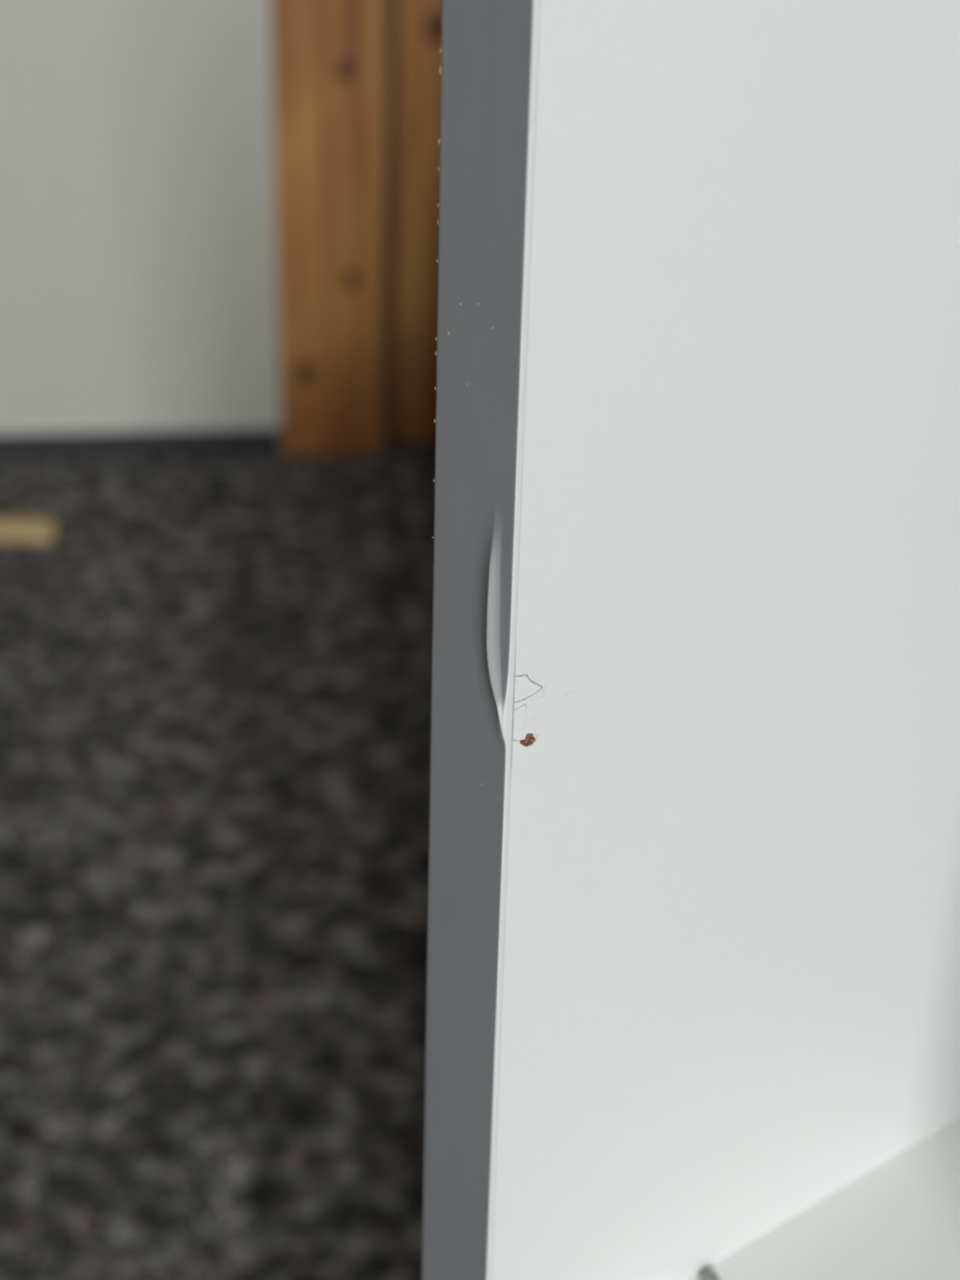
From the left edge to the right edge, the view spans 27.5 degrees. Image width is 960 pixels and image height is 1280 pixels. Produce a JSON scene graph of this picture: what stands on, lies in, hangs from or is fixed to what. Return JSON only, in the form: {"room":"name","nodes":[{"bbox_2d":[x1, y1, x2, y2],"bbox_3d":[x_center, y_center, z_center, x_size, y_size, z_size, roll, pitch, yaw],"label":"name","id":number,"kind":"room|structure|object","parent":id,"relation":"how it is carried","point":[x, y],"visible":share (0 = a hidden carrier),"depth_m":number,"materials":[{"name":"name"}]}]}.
{"room":"office","nodes":[
{"label":"office","id":0,"kind":"room"},
{"bbox_2d":[0,0,394,451],"bbox_3d":[-0.078,-1.608,1.459,4.400,3.100,0.118,-2,28,-7],"label":"wall","id":1,"kind":"structure","parent":0,"point":[139,285],"depth_m":1.98,"materials":[{"name":"white paint"}]},
{"bbox_2d":[0,427,279,462],"bbox_3d":[-1.253,-0.176,1.971,2.094,0.027,0.014,-2,28,-7],"label":"baseboard","id":2,"kind":"structure","parent":1,"relation":"attached to","point":[28,447],"depth_m":2.08,"materials":[{"name":"grey"}]},
{"bbox_2d":[271,0,392,456],"bbox_3d":[0.308,-1.153,1.711,1.004,2.080,0.087,-2,28,-7],"label":"trim","id":3,"kind":"structure","parent":1,"relation":"attached to","point":[331,60],"depth_m":1.98,"materials":[{"name":"brown wood"}]},
{"bbox_2d":[391,0,442,443],"bbox_3d":[0.311,-1.087,1.701,0.760,1.956,0.096,-2,28,-7],"label":"door","id":4,"kind":"structure","parent":1,"relation":"in","point":[417,32],"depth_m":2.00,"materials":[{"name":"brown wood"}]},
{"bbox_2d":[0,426,435,1279],"bbox_3d":[0.210,1.009,-0.145,4.400,0.056,5.420,-2,28,-7],"label":"floor","id":5,"kind":"structure","parent":0,"point":[215,672],"depth_m":1.40,"materials":[{"name":"grey carpet"}]},
{"bbox_2d":[0,516,57,542],"bbox_3d":[-0.617,-0.109,1.877,0.421,0.020,0.022,1,28,-1],"label":"batten","id":6,"kind":"object","parent":5,"relation":"on","point":[12,529],"visible":1,"depth_m":1.87,"materials":[{"name":"brown wood"}]},
{"bbox_2d":[421,0,959,1279],"bbox_3d":[0.190,0.208,0.394,0.332,0.878,0.241,-18,33,-33],"label":"base cabinet","id":7,"kind":"object","parent":5,"relation":"on","point":[692,969],"visible":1,"depth_m":0.29,"materials":[{"name":"white plastic"}]},
{"bbox_2d":[687,1116,959,1279],"bbox_3d":[0.192,0.134,0.354,0.322,0.018,0.207,-18,33,-33],"label":"shelf","id":8,"kind":"object","parent":7,"relation":"attached to","point":[885,1205],"depth_m":0.37,"materials":[{"name":"white plastic"}]}
]}

